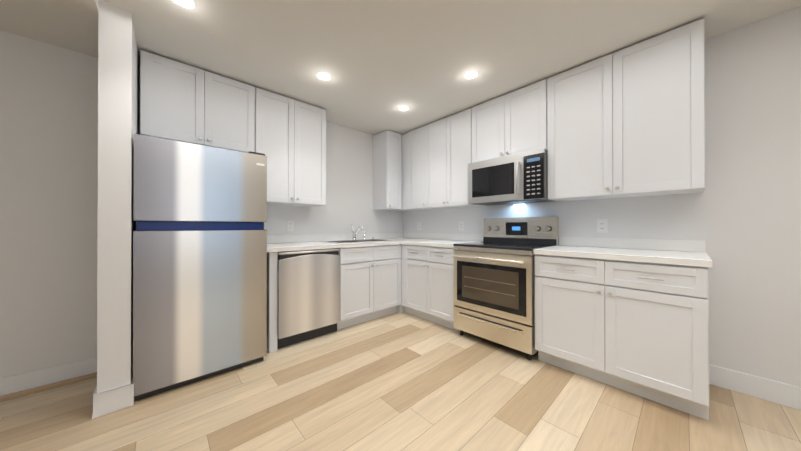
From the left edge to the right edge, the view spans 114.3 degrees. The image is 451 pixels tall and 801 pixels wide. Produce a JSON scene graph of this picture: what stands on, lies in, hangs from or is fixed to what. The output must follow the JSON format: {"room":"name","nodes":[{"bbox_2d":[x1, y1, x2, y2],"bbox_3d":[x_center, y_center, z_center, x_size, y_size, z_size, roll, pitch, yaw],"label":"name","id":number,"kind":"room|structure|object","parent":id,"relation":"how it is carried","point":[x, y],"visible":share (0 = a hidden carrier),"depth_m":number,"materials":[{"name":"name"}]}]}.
{"room":"kitchen","nodes":[
{"label":"kitchen","id":0,"kind":"room"},
{"bbox_2d":[0,30,97,377],"bbox_3d":[-3.542,-0.108,0.862,3.500,2.415,0.200,0,0,-42],"label":"wall","id":1,"kind":"structure","parent":0,"point":[48,191],"depth_m":1.76,"materials":[{"name":"white paint"}]},
{"bbox_2d":[0,357,96,401],"bbox_3d":[-3.461,1.031,0.766,3.476,0.135,0.044,0,0,-42],"label":"baseboard","id":2,"kind":"structure","parent":1,"relation":"attached to","point":[28,380],"depth_m":1.75,"materials":[{"name":"white paint"}]},
{"bbox_2d":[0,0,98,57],"bbox_3d":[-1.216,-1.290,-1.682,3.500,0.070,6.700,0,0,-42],"label":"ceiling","id":3,"kind":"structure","parent":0,"point":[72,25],"depth_m":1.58,"materials":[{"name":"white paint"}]},
{"bbox_2d":[97,0,138,392],"bbox_3d":[-1.918,-0.105,1.779,0.135,2.415,0.635,0,0,-42],"label":"wall","id":4,"kind":"structure","parent":0,"point":[118,92],"depth_m":1.55,"materials":[{"name":"white paint"}]},
{"bbox_2d":[92,376,134,418],"bbox_3d":[-1.908,1.035,1.763,0.169,0.135,0.638,0,0,-42],"label":"baseboard","id":5,"kind":"structure","parent":4,"relation":"attached to","point":[112,400],"depth_m":1.53,"materials":[{"name":"white paint"}]},
{"bbox_2d":[139,66,402,242],"bbox_3d":[-1.101,-0.100,3.157,3.200,2.415,0.100,0,0,-42],"label":"wall","id":6,"kind":"structure","parent":0,"point":[349,176],"depth_m":3.41,"materials":[{"name":"white paint"}]},
{"bbox_2d":[140,50,254,152],"bbox_3d":[-1.738,-0.984,2.270,0.760,0.625,0.357,0,0,-42],"label":"upper cabinet","id":7,"kind":"object","parent":6,"relation":"attached to","point":[182,102],"visible":0.88,"depth_m":2.12,"materials":[{"name":"white wood"}]},
{"bbox_2d":[287,221,293,230],"bbox_3d":[-1.253,0.006,2.943,0.072,0.116,0.008,0,0,-42],"label":"electrical outlet","id":8,"kind":"object","parent":6,"relation":"attached to","point":[290,225],"visible":1,"depth_m":2.94,"materials":[{"name":"white plastic"}]},
{"bbox_2d":[255,87,325,206],"bbox_3d":[-1.193,-0.762,2.767,0.710,1.065,0.357,0,0,-42],"label":"upper cabinet","id":9,"kind":"object","parent":6,"relation":"attached to","point":[290,138],"visible":0.88,"depth_m":2.64,"materials":[{"name":"white wood"}]},
{"bbox_2d":[373,130,400,210],"bbox_3d":[-0.182,-0.759,3.690,0.263,1.065,0.357,0,0,-42],"label":"upper cabinet","id":10,"kind":"object","parent":6,"relation":"attached to","point":[386,170],"visible":1,"depth_m":3.59,"materials":[{"name":"white wood"}]},
{"bbox_2d":[0,312,800,450],"bbox_3d":[-0.105,1.134,-0.609,6.800,0.080,7.000,0,0,-42],"label":"floor","id":11,"kind":"structure","parent":0,"point":[398,381],"depth_m":1.54,"materials":[{"name":"brown wood"}]},
{"bbox_2d":[133,134,266,400],"bbox_3d":[-1.609,0.260,2.114,0.755,1.686,0.726,0,0,-42],"label":"refrigerator","id":12,"kind":"object","parent":11,"relation":"on","point":[199,267],"visible":1,"depth_m":1.80,"materials":[{"name":"grey metal"}]},
{"bbox_2d":[267,252,277,352],"bbox_3d":[-1.312,0.668,2.480,0.068,0.873,0.607,0,0,-42],"label":"cabinet end panel","id":13,"kind":"object","parent":11,"relation":"on","point":[272,284],"visible":0.29,"depth_m":2.25,"materials":[{"name":"white wood"}]},
{"bbox_2d":[277,248,339,348],"bbox_3d":[-1.036,0.671,2.675,0.597,0.869,0.579,0,0,-42],"label":"dishwasher","id":14,"kind":"object","parent":11,"relation":"on","point":[308,294],"visible":0.92,"depth_m":2.44,"materials":[{"name":"grey metal"}]},
{"bbox_2d":[337,244,400,329],"bbox_3d":[-0.508,0.671,3.183,0.861,0.873,0.656,0,0,-42],"label":"base cabinet","id":15,"kind":"object","parent":11,"relation":"on","point":[370,282],"visible":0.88,"depth_m":2.92,"materials":[{"name":"white wood"}]},
{"bbox_2d":[267,233,401,252],"bbox_3d":[-0.542,0.171,3.147,2.190,0.125,0.672,0,0,-42],"label":"countertop","id":16,"kind":"structure","parent":15,"relation":"on","point":[278,243],"depth_m":2.93,"materials":[{"name":"white stone"}]},
{"bbox_2d":[320,239,396,242],"bbox_3d":[-0.504,0.287,3.201,0.834,0.199,0.450,0,0,-42],"label":"sink","id":17,"kind":"object","parent":16,"relation":"in","point":[356,241],"visible":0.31,"depth_m":3.23,"materials":[{"name":"metal"}]},
{"bbox_2d":[351,224,373,239],"bbox_3d":[-0.454,0.082,3.422,0.348,0.210,0.266,0,0,-42],"label":"faucet","id":18,"kind":"object","parent":16,"relation":"on","point":[354,234],"visible":1,"depth_m":3.35,"materials":[{"name":"silver metal"}]},
{"bbox_2d":[397,244,403,312],"bbox_3d":[0.019,0.672,3.698,0.604,0.873,0.603,0,0,-42],"label":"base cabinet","id":19,"kind":"object","parent":11,"relation":"on","point":[400,308],"visible":0.07,"depth_m":3.29,"materials":[{"name":"white wood"}]},
{"bbox_2d":[401,244,459,331],"bbox_3d":[0.491,0.670,3.145,0.658,0.873,0.840,0,0,-42],"label":"base cabinet","id":20,"kind":"object","parent":11,"relation":"on","point":[427,282],"visible":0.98,"depth_m":2.90,"materials":[{"name":"white wood"}]},
{"bbox_2d":[402,233,483,247],"bbox_3d":[0.519,0.170,3.132,0.641,0.125,0.780,0,0,-42],"label":"countertop","id":21,"kind":"structure","parent":20,"relation":"on","point":[420,239],"depth_m":3.29,"materials":[{"name":"white stone"}]},
{"bbox_2d":[453,216,558,359],"bbox_3d":[1.007,0.510,2.532,0.720,1.190,0.757,0,0,-42],"label":"range","id":22,"kind":"object","parent":11,"relation":"on","point":[494,285],"visible":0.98,"depth_m":2.34,"materials":[{"name":"silver metal"}]},
{"bbox_2d":[535,254,708,419],"bbox_3d":[1.592,0.666,1.939,0.658,0.873,0.902,0,0,-42],"label":"base cabinet","id":23,"kind":"object","parent":11,"relation":"on","point":[641,329],"visible":1,"depth_m":1.65,"materials":[{"name":"white wood"}]},
{"bbox_2d":[533,236,712,267],"bbox_3d":[1.605,0.166,1.944,0.642,0.125,0.914,0,0,-42],"label":"countertop","id":24,"kind":"structure","parent":23,"relation":"on","point":[678,252],"depth_m":1.89,"materials":[{"name":"white stone"}]},
{"bbox_2d":[102,0,800,134],"bbox_3d":[-0.105,-1.361,-0.600,6.800,0.080,7.000,0,0,-42],"label":"ceiling","id":25,"kind":"structure","parent":0,"point":[380,61],"depth_m":1.85,"materials":[{"name":"white paint"}]},
{"bbox_2d":[171,0,197,9],"bbox_3d":[-1.269,-1.312,1.506,0.140,0.004,0.140,0,0,-42],"label":"recessed light","id":26,"kind":"object","parent":25,"relation":"in","point":[189,4],"visible":1,"depth_m":1.53,"materials":[{"name":"white paint"}]},
{"bbox_2d":[316,71,331,79],"bbox_3d":[-0.671,-1.309,2.268,0.140,0.004,0.140,0,0,-42],"label":"recessed light","id":27,"kind":"object","parent":25,"relation":"in","point":[322,75],"visible":1,"depth_m":2.26,"materials":[{"name":"white paint"}]},
{"bbox_2d":[397,105,409,110],"bbox_3d":[0.033,-1.307,2.883,0.140,0.004,0.140,0,0,-42],"label":"recessed light","id":28,"kind":"object","parent":25,"relation":"in","point":[403,107],"visible":1,"depth_m":2.87,"materials":[{"name":"white paint"}]},
{"bbox_2d":[463,70,478,78],"bbox_3d":[0.612,-1.309,2.248,0.140,0.004,0.140,0,0,-42],"label":"recessed light","id":29,"kind":"object","parent":25,"relation":"in","point":[470,74],"visible":1,"depth_m":2.24,"materials":[{"name":"white paint"}]},
{"bbox_2d":[403,6,800,386],"bbox_3d":[2.369,-0.106,1.655,0.100,2.415,6.800,0,0,-42],"label":"wall","id":30,"kind":"structure","parent":0,"point":[741,214],"depth_m":1.71,"materials":[{"name":"white paint"}]},
{"bbox_2d":[388,133,407,210],"bbox_3d":[0.074,-0.758,3.852,0.330,1.064,0.458,0,0,-42],"label":"upper cabinet","id":31,"kind":"object","parent":30,"relation":"attached to","point":[404,138],"depth_m":3.66,"materials":[{"name":"white wood"}]},
{"bbox_2d":[417,222,420,229],"bbox_3d":[0.279,0.009,3.862,0.008,0.116,0.072,0,0,-42],"label":"electrical outlet","id":32,"kind":"object","parent":30,"relation":"attached to","point":[418,225],"visible":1,"depth_m":3.86,"materials":[{"name":"white plastic"}]},
{"bbox_2d":[408,108,484,210],"bbox_3d":[0.562,-0.760,3.317,0.330,1.064,0.990,0,0,-42],"label":"upper cabinet","id":33,"kind":"object","parent":30,"relation":"attached to","point":[436,158],"depth_m":3.16,"materials":[{"name":"white wood"}]},
{"bbox_2d":[459,222,463,230],"bbox_3d":[0.778,0.008,3.316,0.008,0.116,0.072,0,0,-42],"label":"electrical outlet","id":34,"kind":"object","parent":30,"relation":"attached to","point":[461,226],"visible":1,"depth_m":3.31,"materials":[{"name":"white plastic"}]},
{"bbox_2d":[472,79,547,162],"bbox_3d":[1.143,-0.982,2.662,0.357,0.625,0.757,0,0,-42],"label":"upper cabinet","id":35,"kind":"object","parent":30,"relation":"attached to","point":[513,122],"visible":0.85,"depth_m":2.52,"materials":[{"name":"white wood"}]},
{"bbox_2d":[468,148,553,205],"bbox_3d":[1.105,-0.450,2.625,0.450,0.436,0.758,0,0,-42],"label":"microwave","id":36,"kind":"object","parent":35,"relation":"attached to","point":[519,178],"visible":1,"depth_m":2.46,"materials":[{"name":"grey metal"}]},
{"bbox_2d":[597,219,607,232],"bbox_3d":[1.752,0.004,2.248,0.008,0.116,0.072,0,0,-42],"label":"electrical outlet","id":37,"kind":"object","parent":30,"relation":"attached to","point":[602,225],"visible":1,"depth_m":2.25,"materials":[{"name":"white plastic"}]},
{"bbox_2d":[547,18,704,201],"bbox_3d":[1.704,-0.764,2.046,0.357,1.065,0.902,0,0,-42],"label":"upper cabinet","id":38,"kind":"object","parent":30,"relation":"attached to","point":[627,122],"visible":0.96,"depth_m":1.87,"materials":[{"name":"white wood"}]},
{"bbox_2d":[709,364,800,409],"bbox_3d":[3.375,1.030,0.464,0.014,0.135,3.671,0,0,-42],"label":"baseboard","id":39,"kind":"structure","parent":30,"relation":"attached to","point":[784,394],"depth_m":1.66,"materials":[{"name":"white paint"}]}
]}

